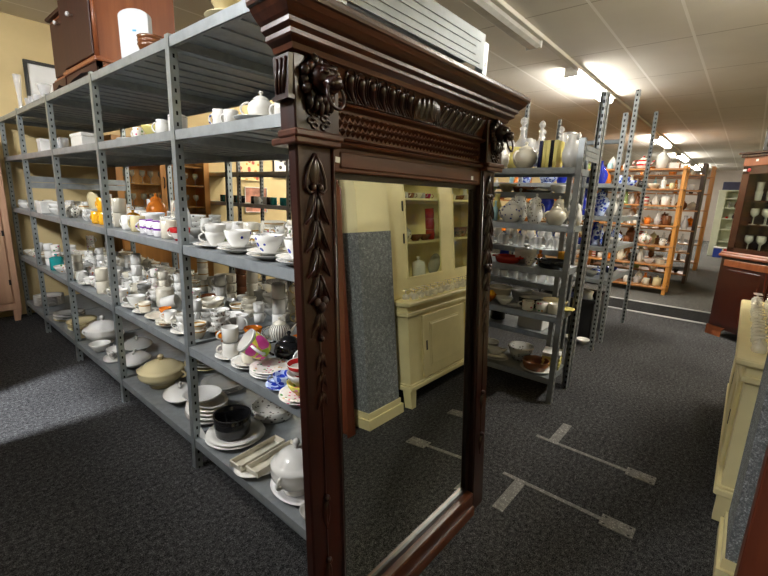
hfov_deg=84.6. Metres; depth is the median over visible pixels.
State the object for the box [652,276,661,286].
canister
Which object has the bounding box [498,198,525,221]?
teapot
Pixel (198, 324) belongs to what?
teacup
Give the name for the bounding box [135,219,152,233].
mug
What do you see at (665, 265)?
shelf
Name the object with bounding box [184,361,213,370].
oval platter
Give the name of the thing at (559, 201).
coffee pot
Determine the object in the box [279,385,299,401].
plate
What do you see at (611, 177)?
shelf
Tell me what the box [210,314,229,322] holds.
teacup
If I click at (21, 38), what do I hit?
wall
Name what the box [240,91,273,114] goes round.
teapot
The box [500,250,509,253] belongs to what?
jar
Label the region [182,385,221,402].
bowl
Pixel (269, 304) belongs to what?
bowl
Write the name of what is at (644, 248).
shelf
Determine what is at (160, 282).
coffee cup
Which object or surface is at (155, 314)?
plate
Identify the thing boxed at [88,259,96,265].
coffee cup
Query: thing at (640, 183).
milk jug
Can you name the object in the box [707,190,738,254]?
bookcase
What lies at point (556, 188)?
bowl
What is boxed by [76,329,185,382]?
shelf
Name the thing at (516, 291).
mixing bowl
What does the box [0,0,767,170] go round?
ceiling
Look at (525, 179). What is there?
jar
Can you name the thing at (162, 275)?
coffee cup
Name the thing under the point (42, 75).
framed picture
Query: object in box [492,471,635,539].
tape
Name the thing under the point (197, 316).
coffee cup
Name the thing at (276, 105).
mug
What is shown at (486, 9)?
ceiling light
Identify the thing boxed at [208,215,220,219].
teacup
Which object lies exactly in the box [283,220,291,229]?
teacup
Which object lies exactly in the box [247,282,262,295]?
mug
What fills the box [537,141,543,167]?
book
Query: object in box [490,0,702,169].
trim
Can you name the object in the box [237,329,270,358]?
cup
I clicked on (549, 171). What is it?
shelf
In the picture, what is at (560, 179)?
jar
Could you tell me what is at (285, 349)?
pot
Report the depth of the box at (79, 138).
3.05 m
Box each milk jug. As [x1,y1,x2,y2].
[76,269,87,282]
[82,209,89,220]
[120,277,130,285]
[123,281,132,292]
[129,283,138,293]
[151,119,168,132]
[159,215,171,219]
[198,218,211,226]
[231,221,242,228]
[260,221,264,230]
[525,256,532,264]
[607,163,612,168]
[635,181,642,187]
[644,217,652,223]
[659,238,666,245]
[669,183,676,188]
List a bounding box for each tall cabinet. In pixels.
[0,164,21,320]
[734,443,767,575]
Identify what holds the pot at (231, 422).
on the plate at (256, 426)
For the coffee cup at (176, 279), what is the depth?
3.11 m
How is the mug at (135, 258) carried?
on the mug at (136, 270)
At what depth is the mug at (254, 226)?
2.47 m
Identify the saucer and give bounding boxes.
[121,301,152,308]
[132,307,157,313]
[155,317,175,323]
[155,322,176,326]
[170,327,183,334]
[204,9,222,17]
[206,324,226,332]
[215,350,240,359]
[217,242,256,249]
[217,246,256,253]
[231,354,267,365]
[231,362,248,368]
[246,247,286,255]
[246,252,287,259]
[265,378,280,390]
[275,253,293,261]
[276,258,293,265]
[506,303,521,307]
[564,306,574,311]
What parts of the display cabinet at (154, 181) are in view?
glazed door, door, door panel, door, door panel, glazed door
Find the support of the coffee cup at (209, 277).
on the coffee cup
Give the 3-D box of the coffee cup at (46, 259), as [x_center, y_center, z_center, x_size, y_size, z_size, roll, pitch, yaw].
[-3.427,-0.271,4.338,0.078,0.073,0.096,2,12,-1]
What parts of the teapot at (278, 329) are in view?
handle, lid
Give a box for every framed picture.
[22,59,56,103]
[240,161,259,180]
[244,187,267,211]
[273,160,285,177]
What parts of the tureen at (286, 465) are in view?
handle, lid, knob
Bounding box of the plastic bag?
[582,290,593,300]
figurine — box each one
[536,250,542,263]
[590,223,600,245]
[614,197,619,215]
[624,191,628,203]
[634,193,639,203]
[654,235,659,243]
[660,177,666,188]
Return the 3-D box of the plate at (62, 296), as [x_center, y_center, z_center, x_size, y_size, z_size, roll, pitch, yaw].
[-3.845,0.120,4.844,0.284,0.025,0.286,12,16,39]
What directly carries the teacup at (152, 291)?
on the teacup at (153, 298)
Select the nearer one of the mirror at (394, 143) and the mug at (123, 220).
the mirror at (394, 143)
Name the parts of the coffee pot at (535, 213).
spout, pot, lid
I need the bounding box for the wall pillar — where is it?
[713,353,767,575]
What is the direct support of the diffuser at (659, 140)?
attached to the ceiling light at (658, 139)
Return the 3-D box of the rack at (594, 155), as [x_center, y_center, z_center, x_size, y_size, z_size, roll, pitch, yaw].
[-0.603,-0.735,4.997,5.585,2.370,0.480,12,16,39]
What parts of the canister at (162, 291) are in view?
lid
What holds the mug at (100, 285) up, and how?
on the rack at (222, 60)
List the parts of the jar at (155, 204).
lid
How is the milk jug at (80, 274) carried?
on the rack at (222, 60)
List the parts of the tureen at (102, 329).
lid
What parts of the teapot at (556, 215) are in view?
lid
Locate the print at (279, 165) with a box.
[274,160,285,170]
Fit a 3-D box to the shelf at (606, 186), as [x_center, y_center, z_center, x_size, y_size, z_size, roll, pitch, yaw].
[2.481,-1.258,5.266,1.107,0.047,1.154,12,16,39]
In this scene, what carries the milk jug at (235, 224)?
on the rack at (222, 60)
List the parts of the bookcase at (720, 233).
panel, panel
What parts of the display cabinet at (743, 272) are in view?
door, door panel, waist moulding, drawer rail, glazed door, cornice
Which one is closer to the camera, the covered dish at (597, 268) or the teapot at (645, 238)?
the covered dish at (597, 268)
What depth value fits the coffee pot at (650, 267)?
9.16 m
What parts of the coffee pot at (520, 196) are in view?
pot, lid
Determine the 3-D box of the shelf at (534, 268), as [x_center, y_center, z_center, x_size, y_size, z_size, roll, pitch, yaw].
[1.043,-0.214,3.609,1.064,0.047,0.397,12,16,39]
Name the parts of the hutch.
moulding, door panel, door, door panel, frieze moulding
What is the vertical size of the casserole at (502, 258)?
0.055 m
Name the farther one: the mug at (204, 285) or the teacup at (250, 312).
the mug at (204, 285)
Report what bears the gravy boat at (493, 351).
on the oval platter at (494, 358)
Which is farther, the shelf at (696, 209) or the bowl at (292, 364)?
the shelf at (696, 209)
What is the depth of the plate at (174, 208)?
2.52 m
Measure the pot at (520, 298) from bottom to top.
0.067 m
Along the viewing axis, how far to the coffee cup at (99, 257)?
4.29 m
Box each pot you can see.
[212,404,250,440]
[268,323,290,340]
[274,340,297,359]
[500,205,522,221]
[509,188,531,220]
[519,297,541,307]
[522,355,549,371]
[526,194,544,223]
[546,210,565,224]
[553,196,564,211]
[564,204,587,225]
[616,249,626,259]
[636,159,646,168]
[638,235,651,243]
[644,197,648,203]
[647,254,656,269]
[652,193,657,204]
[657,195,664,208]
[661,217,671,224]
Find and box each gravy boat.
[103,344,117,362]
[488,345,506,357]
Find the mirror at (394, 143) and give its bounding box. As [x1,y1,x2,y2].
[245,0,530,575]
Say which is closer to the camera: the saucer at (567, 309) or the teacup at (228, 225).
the teacup at (228, 225)
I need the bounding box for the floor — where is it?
[0,234,736,575]
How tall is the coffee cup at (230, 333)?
0.076 m
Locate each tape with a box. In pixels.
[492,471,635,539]
[536,423,656,485]
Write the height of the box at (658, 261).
0.088 m
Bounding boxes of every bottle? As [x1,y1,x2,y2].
[492,201,497,220]
[599,161,604,182]
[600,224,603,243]
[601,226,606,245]
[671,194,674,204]
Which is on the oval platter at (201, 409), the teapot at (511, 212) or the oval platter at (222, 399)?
the oval platter at (222, 399)
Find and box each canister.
[49,254,63,270]
[155,283,173,306]
[167,114,187,130]
[490,310,504,319]
[514,244,536,262]
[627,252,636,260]
[644,194,649,203]
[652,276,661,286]
[656,216,661,224]
[660,194,670,204]
[661,213,671,224]
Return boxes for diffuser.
[655,137,670,147]
[677,155,687,161]
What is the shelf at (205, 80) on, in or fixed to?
attached to the rack at (222, 60)
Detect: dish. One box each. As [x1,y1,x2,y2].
[124,335,151,351]
[125,349,150,368]
[163,381,187,403]
[230,435,284,471]
[246,440,292,478]
[591,266,599,274]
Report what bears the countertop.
on the hutch
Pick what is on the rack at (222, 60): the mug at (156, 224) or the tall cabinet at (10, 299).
the mug at (156, 224)
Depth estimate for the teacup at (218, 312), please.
2.47 m
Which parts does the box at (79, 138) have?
lid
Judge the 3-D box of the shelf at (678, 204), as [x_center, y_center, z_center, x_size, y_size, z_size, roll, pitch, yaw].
[3.589,-1.776,8.717,4.248,0.028,0.444,12,16,39]
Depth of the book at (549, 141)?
3.10 m
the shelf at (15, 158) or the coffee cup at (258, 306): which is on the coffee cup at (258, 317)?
the coffee cup at (258, 306)
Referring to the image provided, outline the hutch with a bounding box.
[711,300,767,520]
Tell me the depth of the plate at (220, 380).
2.98 m
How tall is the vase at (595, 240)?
0.255 m
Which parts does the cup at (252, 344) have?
handle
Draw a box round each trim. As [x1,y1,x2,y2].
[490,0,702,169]
[608,306,705,324]
[609,296,710,312]
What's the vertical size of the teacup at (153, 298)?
0.062 m
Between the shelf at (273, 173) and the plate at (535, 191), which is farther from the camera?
the shelf at (273, 173)
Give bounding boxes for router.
[118,8,151,57]
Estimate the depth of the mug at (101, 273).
3.23 m
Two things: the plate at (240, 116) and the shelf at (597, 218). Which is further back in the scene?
the shelf at (597, 218)
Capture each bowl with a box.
[18,203,28,207]
[23,249,31,255]
[47,203,65,207]
[48,208,58,214]
[53,264,64,272]
[65,204,79,217]
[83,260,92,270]
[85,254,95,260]
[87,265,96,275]
[88,340,110,352]
[104,258,119,263]
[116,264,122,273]
[118,251,132,255]
[119,260,124,266]
[127,210,139,215]
[136,33,163,39]
[137,37,158,42]
[137,41,153,49]
[140,212,164,219]
[141,124,154,133]
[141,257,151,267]
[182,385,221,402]
[190,214,205,221]
[190,227,204,237]
[192,222,199,226]
[201,293,215,297]
[201,296,224,307]
[202,303,224,309]
[211,0,241,8]
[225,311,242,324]
[229,301,242,311]
[262,292,271,302]
[262,300,271,308]
[263,220,284,227]
[264,305,271,315]
[286,357,298,377]
[286,370,298,386]
[286,379,299,395]
[299,502,304,519]
[488,338,498,345]
[489,293,496,301]
[490,284,512,298]
[496,295,512,304]
[499,183,516,191]
[508,341,533,360]
[511,287,533,301]
[541,297,567,308]
[550,185,565,192]
[576,337,589,344]
[586,269,597,276]
[605,266,617,272]
[609,237,620,243]
[627,180,636,185]
[648,183,659,187]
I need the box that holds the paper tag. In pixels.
[200,427,205,439]
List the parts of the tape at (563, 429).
plate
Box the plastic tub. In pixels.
[712,246,722,257]
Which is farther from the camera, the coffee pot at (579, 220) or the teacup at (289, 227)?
the coffee pot at (579, 220)
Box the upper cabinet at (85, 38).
[44,0,174,90]
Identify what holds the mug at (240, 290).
on the rack at (222, 60)
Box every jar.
[146,193,166,215]
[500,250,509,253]
[522,177,531,182]
[541,189,554,211]
[557,166,566,182]
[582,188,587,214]
[594,189,609,215]
[603,164,607,182]
[606,168,610,182]
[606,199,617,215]
[609,156,615,168]
[626,226,634,241]
[635,270,642,281]
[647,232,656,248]
[654,164,662,174]
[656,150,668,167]
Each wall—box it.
[0,12,582,316]
[603,170,742,240]
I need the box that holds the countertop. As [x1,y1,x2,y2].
[734,300,767,369]
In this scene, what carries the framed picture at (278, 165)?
attached to the wall at (21, 38)
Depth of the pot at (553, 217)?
3.12 m
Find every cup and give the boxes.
[43,243,52,250]
[44,251,51,257]
[45,258,49,265]
[50,244,59,251]
[51,252,61,256]
[71,254,81,262]
[72,262,82,270]
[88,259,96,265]
[93,254,103,260]
[94,248,102,254]
[95,261,104,266]
[117,270,120,278]
[124,255,129,261]
[124,262,130,268]
[134,300,150,312]
[146,268,159,276]
[148,277,158,285]
[155,270,167,279]
[156,279,167,286]
[159,309,176,322]
[170,273,179,282]
[171,282,180,290]
[174,291,181,299]
[193,298,201,311]
[194,311,201,319]
[207,276,213,285]
[210,274,225,285]
[213,285,225,296]
[216,324,238,342]
[216,340,238,357]
[224,298,235,309]
[226,273,235,282]
[226,283,236,292]
[227,292,236,300]
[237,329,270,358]
[241,353,259,363]
[249,234,254,241]
[253,301,267,312]
[253,312,265,322]
[254,289,267,300]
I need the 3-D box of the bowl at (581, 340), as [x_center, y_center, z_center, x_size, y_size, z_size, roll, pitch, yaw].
[2.241,0.603,4.760,0.142,0.064,0.144,12,16,39]
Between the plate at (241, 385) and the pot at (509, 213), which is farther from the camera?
the pot at (509, 213)
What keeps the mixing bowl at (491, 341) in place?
on the rack at (594, 155)
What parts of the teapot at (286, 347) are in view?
lid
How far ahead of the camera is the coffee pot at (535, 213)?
3.27 m
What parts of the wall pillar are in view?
skirting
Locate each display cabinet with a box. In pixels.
[104,134,213,275]
[705,150,767,336]
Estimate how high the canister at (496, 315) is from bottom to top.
0.202 m
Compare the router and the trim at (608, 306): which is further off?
the trim at (608, 306)
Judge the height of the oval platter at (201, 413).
0.028 m
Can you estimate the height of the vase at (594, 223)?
0.259 m
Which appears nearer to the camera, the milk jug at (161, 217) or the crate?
the milk jug at (161, 217)
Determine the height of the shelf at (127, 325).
0.047 m
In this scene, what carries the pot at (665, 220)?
on the canister at (666, 219)
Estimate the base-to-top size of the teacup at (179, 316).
0.067 m
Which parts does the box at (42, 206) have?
lid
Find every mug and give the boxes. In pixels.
[17,199,27,207]
[72,201,82,206]
[84,251,93,255]
[86,235,96,243]
[86,243,94,250]
[90,211,98,223]
[94,267,108,280]
[95,198,110,211]
[95,280,109,293]
[97,212,103,224]
[111,198,126,212]
[112,213,126,226]
[119,215,134,229]
[119,288,127,302]
[127,216,144,231]
[130,253,140,264]
[131,127,143,136]
[131,264,141,275]
[132,275,142,282]
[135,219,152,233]
[142,220,158,235]
[149,221,160,236]
[160,220,176,238]
[160,294,180,308]
[170,200,173,213]
[197,258,207,268]
[197,268,208,279]
[200,280,207,291]
[208,108,223,123]
[220,109,238,122]
[235,268,245,274]
[235,313,248,329]
[236,274,246,286]
[236,286,246,294]
[243,222,258,233]
[246,271,261,282]
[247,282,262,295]
[254,196,261,203]
[269,102,279,114]
[270,197,276,204]
[271,282,284,299]
[272,298,285,314]
[272,313,285,323]
[286,287,294,301]
[288,301,294,315]
[289,311,295,321]
[517,299,533,310]
[533,301,547,312]
[546,302,557,314]
[558,251,564,258]
[623,235,632,241]
[641,277,649,284]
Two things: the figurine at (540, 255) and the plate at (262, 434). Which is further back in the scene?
the figurine at (540, 255)
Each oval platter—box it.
[66,315,96,324]
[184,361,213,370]
[184,410,213,424]
[185,358,210,367]
[185,406,212,420]
[186,402,227,416]
[187,401,227,412]
[199,392,227,408]
[234,468,270,477]
[270,479,303,505]
[487,355,508,359]
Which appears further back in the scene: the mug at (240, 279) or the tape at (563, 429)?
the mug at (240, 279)
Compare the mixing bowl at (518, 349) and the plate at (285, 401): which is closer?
the plate at (285, 401)
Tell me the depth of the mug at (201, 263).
3.41 m
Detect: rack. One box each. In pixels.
[0,0,488,539]
[209,90,610,404]
[489,160,588,363]
[491,89,658,350]
[493,165,690,294]
[520,163,708,283]
[568,166,716,269]
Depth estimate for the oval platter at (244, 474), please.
2.04 m
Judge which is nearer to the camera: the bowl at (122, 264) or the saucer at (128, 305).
the saucer at (128, 305)
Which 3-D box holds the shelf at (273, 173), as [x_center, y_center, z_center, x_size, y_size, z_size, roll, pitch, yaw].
[-1.449,-1.492,5.544,1.064,0.047,0.397,12,16,39]
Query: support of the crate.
on the floor
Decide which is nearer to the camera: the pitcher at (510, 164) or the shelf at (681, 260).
the pitcher at (510, 164)
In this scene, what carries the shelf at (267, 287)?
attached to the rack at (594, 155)
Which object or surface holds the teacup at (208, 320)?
on the rack at (222, 60)
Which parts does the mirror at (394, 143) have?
block moulding, cornice, rail, moulding, moulding, moulding, rail, block moulding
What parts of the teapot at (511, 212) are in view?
lid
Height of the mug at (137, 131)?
0.070 m
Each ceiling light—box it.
[460,0,541,50]
[564,67,612,102]
[654,134,671,147]
[675,153,688,161]
[690,164,699,169]
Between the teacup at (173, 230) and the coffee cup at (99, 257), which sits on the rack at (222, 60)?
the teacup at (173, 230)
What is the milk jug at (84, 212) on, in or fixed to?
on the rack at (222, 60)
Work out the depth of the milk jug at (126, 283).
3.31 m
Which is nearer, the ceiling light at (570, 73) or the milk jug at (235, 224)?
the milk jug at (235, 224)
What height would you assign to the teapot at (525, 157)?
0.200 m
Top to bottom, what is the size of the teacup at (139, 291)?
0.062 m
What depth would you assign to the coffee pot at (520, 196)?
3.53 m
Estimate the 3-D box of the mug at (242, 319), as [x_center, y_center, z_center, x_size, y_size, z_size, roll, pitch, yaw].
[-0.853,0.205,2.561,0.075,0.086,0.109,-9,17,-42]
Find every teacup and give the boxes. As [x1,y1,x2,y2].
[78,204,89,208]
[83,276,94,283]
[85,209,96,213]
[89,279,94,287]
[122,271,130,277]
[122,294,145,306]
[137,283,150,289]
[137,288,151,296]
[146,288,155,296]
[146,294,155,302]
[148,264,160,269]
[153,265,166,268]
[159,306,171,314]
[167,227,190,240]
[170,312,194,323]
[171,319,194,332]
[192,279,199,286]
[192,288,200,294]
[194,320,206,329]
[195,327,206,338]
[198,231,225,245]
[200,223,225,233]
[200,308,213,317]
[201,316,211,326]
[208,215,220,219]
[210,308,229,317]
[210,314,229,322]
[211,320,230,330]
[215,330,222,341]
[223,223,231,228]
[223,229,255,245]
[237,294,246,300]
[240,302,252,310]
[240,308,253,317]
[241,296,256,305]
[244,325,261,333]
[254,233,287,252]
[267,370,288,387]
[269,226,286,233]
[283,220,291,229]
[284,238,292,258]
[285,309,289,319]
[287,225,291,236]
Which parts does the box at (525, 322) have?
lid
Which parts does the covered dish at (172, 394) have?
dish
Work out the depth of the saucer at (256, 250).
1.75 m
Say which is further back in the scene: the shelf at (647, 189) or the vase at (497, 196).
the shelf at (647, 189)
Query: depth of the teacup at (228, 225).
2.65 m
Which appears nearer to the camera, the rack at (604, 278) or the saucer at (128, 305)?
the saucer at (128, 305)
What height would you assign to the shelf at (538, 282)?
0.047 m
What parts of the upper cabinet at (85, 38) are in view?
cornice, door, door, corner post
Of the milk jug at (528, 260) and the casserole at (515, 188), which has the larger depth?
the casserole at (515, 188)
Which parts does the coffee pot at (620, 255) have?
pot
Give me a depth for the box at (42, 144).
3.74 m
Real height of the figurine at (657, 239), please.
0.167 m
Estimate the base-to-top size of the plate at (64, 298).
0.025 m
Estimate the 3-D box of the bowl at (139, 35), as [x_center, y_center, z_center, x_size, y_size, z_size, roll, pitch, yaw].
[-1.249,-1.313,2.278,0.150,0.067,0.151,12,16,39]
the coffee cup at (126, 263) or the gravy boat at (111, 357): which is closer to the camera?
the gravy boat at (111, 357)
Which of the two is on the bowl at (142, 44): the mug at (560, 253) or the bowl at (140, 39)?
the bowl at (140, 39)
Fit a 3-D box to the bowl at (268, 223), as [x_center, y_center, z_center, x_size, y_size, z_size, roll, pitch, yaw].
[-0.700,-0.398,2.690,0.134,0.060,0.135,10,15,34]
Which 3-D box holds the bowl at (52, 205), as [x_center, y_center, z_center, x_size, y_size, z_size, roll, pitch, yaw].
[-3.008,-0.746,3.883,0.139,0.061,0.138,0,12,-8]
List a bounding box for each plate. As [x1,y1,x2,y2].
[33,292,63,297]
[33,294,63,299]
[33,296,63,300]
[33,297,64,301]
[33,298,64,303]
[34,299,64,304]
[34,301,64,306]
[53,308,84,315]
[53,311,84,316]
[53,312,85,318]
[87,192,97,208]
[144,310,180,318]
[173,200,191,226]
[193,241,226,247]
[201,373,240,389]
[204,426,264,449]
[206,417,263,446]
[222,385,242,391]
[224,386,243,393]
[233,114,265,119]
[249,358,288,373]
[249,368,272,376]
[249,371,272,379]
[278,395,299,404]
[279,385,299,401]
[519,294,543,299]
[520,362,549,373]
[528,190,553,192]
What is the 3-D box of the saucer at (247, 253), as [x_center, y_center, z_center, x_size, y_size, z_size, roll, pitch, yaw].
[-0.486,-0.135,1.784,0.183,0.024,0.185,12,16,39]
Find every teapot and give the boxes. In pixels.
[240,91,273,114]
[262,317,295,340]
[269,331,297,359]
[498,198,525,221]
[513,142,538,167]
[543,204,569,224]
[632,155,655,168]
[638,231,651,243]
[685,217,692,225]
[686,201,695,209]
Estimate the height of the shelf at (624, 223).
0.028 m
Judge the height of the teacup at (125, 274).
0.064 m
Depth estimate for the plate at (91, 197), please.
3.53 m
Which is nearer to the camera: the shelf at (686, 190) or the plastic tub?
the shelf at (686, 190)
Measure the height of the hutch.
2.470 m
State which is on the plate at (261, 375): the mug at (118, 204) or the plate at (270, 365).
the plate at (270, 365)
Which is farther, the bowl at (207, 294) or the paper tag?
the bowl at (207, 294)
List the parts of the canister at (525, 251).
lid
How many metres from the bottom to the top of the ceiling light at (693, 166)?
0.120 m
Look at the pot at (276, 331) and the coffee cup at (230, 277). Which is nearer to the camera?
the pot at (276, 331)
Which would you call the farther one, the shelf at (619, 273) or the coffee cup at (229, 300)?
the shelf at (619, 273)
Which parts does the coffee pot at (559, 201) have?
pot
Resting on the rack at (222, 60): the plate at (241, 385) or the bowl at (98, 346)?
the bowl at (98, 346)
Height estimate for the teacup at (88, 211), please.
0.062 m
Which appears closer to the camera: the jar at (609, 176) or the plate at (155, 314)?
the plate at (155, 314)
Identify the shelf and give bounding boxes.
[0,110,119,132]
[5,154,122,166]
[12,207,36,215]
[16,96,155,128]
[19,251,117,267]
[23,150,164,165]
[26,294,102,318]
[30,211,81,222]
[38,262,149,285]
[45,307,141,344]
[46,75,221,119]
[52,143,223,164]
[61,218,121,234]
[69,276,207,311]
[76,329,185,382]
[91,38,274,107]
[98,131,288,161]
[107,228,260,252]
[115,293,294,352]
[122,366,260,442]
[130,183,203,186]
[132,206,204,207]
[151,165,202,168]
[169,0,464,75]
[175,113,288,153]
[182,245,294,282]
[189,322,300,418]
[195,415,305,539]
[209,172,251,176]
[210,201,249,205]
[238,171,285,176]
[239,203,285,209]
[258,284,286,292]
[487,349,563,384]
[489,298,570,323]
[489,310,554,339]
[490,269,560,290]
[491,255,576,277]
[492,219,582,232]
[492,230,543,241]
[492,240,564,255]
[493,199,681,206]
[494,167,589,176]
[494,182,547,189]
[494,192,571,199]
[496,230,674,248]
[515,235,632,251]
[515,265,628,284]
[521,183,641,191]
[524,220,693,231]
[526,216,678,227]
[530,204,697,211]
[536,254,684,275]
[545,213,637,221]
[572,191,709,194]
[573,177,712,178]
[576,254,671,267]
[577,249,695,263]
[581,234,699,245]
[588,168,686,171]
[611,174,703,176]
[612,279,667,289]
[628,246,689,253]
[646,188,684,190]
[653,223,704,227]
[657,190,701,191]
[740,224,767,226]
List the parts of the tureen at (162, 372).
knob, lid, handle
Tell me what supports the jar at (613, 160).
on the wooden rack at (668, 265)
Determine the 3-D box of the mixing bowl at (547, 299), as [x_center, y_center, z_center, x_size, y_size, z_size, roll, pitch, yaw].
[1.393,0.132,3.457,0.211,0.075,0.209,0,12,-8]
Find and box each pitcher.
[501,144,508,167]
[507,146,520,167]
[561,132,581,166]
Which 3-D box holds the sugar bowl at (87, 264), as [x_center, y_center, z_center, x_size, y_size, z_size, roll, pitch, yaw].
[-2.858,-0.212,4.067,0.109,0.114,0.108,9,14,30]
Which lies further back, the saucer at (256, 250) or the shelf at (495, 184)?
the shelf at (495, 184)
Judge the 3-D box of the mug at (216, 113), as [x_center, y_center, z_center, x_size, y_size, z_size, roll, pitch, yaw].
[-0.754,-0.765,1.913,0.100,0.079,0.070,6,13,15]
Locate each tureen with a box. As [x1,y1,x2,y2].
[81,315,124,342]
[136,354,186,388]
[270,437,303,496]
[540,177,557,182]
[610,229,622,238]
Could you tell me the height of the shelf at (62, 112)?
0.047 m
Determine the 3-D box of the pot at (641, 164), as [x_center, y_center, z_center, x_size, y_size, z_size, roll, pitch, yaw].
[4.676,-2.232,7.613,0.222,0.168,0.220,5,13,14]
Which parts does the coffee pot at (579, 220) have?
pot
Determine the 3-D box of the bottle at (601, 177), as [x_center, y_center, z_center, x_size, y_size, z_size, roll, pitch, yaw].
[2.437,-1.298,4.734,0.072,0.250,0.072,12,16,39]
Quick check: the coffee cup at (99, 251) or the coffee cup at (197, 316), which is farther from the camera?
the coffee cup at (99, 251)
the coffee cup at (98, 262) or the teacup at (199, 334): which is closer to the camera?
the teacup at (199, 334)
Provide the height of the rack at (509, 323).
1.930 m
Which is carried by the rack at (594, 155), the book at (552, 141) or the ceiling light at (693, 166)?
the book at (552, 141)
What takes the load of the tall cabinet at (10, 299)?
on the floor
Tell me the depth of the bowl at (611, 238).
5.10 m
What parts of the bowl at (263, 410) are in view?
handle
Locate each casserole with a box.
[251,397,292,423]
[492,254,523,263]
[513,186,537,191]
[535,258,572,269]
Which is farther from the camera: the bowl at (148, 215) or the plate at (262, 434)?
the bowl at (148, 215)
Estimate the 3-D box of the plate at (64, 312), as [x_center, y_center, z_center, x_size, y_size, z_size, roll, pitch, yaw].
[-3.239,0.253,4.340,0.271,0.024,0.273,12,16,39]
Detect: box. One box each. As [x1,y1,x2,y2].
[35,201,56,212]
[36,138,59,151]
[69,132,94,145]
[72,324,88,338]
[517,291,551,330]
[542,346,562,358]
[542,353,562,362]
[655,259,664,264]
[668,163,679,167]
[722,182,740,189]
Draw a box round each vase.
[493,193,500,219]
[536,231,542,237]
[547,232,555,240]
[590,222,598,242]
[629,193,634,203]
[637,249,642,261]
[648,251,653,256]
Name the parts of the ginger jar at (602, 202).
lid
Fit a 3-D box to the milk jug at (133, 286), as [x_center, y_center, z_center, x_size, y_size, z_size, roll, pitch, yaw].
[-1.922,0.006,3.271,0.082,0.095,0.095,0,12,-9]
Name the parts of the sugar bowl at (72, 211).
lid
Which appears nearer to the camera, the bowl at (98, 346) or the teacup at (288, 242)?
the teacup at (288, 242)
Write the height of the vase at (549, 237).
0.247 m
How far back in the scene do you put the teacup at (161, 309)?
2.77 m
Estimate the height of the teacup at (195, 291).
0.061 m
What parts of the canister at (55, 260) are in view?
lid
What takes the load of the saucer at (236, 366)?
on the rack at (222, 60)
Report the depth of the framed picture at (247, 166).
7.03 m
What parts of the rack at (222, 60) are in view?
panel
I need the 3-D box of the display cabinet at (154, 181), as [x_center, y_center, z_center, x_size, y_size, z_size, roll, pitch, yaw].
[-3.094,-0.920,5.913,0.469,2.160,1.240,12,16,39]
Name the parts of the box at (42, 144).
lid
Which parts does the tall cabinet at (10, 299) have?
door, rail, leg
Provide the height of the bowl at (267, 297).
0.063 m
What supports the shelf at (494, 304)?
attached to the rack at (594, 155)
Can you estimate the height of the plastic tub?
0.335 m
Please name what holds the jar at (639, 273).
on the wooden rack at (668, 265)
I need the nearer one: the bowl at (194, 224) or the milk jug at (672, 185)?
the bowl at (194, 224)
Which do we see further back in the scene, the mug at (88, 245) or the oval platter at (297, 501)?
the mug at (88, 245)
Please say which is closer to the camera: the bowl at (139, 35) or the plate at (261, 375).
the plate at (261, 375)
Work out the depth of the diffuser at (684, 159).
14.65 m
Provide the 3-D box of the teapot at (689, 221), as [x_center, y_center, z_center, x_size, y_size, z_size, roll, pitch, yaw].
[7.846,-1.712,10.799,0.302,0.232,0.215,-3,13,-22]
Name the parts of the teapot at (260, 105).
handle, lid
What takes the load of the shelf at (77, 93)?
attached to the rack at (222, 60)
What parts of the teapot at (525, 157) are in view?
handle, lid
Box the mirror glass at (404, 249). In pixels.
[336,179,471,575]
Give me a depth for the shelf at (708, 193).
10.98 m
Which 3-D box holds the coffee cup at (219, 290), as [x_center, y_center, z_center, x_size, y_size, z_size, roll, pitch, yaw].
[-1.182,0.021,3.026,0.096,0.073,0.078,-1,13,-13]
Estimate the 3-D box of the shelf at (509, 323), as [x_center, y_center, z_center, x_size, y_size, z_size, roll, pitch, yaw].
[1.214,0.335,4.199,0.957,0.047,0.394,12,16,39]
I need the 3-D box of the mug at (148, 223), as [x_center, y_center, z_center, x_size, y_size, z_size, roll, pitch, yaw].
[-1.388,-0.358,2.509,0.109,0.086,0.075,3,12,4]
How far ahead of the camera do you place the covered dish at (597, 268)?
5.08 m
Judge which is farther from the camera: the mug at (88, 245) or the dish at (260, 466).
the mug at (88, 245)
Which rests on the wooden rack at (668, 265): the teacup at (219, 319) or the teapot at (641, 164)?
the teapot at (641, 164)
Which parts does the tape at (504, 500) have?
plate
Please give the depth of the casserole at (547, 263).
3.20 m
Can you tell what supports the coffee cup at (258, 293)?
on the coffee cup
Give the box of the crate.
[541,286,604,338]
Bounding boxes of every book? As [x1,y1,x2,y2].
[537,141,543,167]
[541,140,547,167]
[545,140,550,167]
[548,140,554,166]
[552,140,564,166]
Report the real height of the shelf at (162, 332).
0.047 m

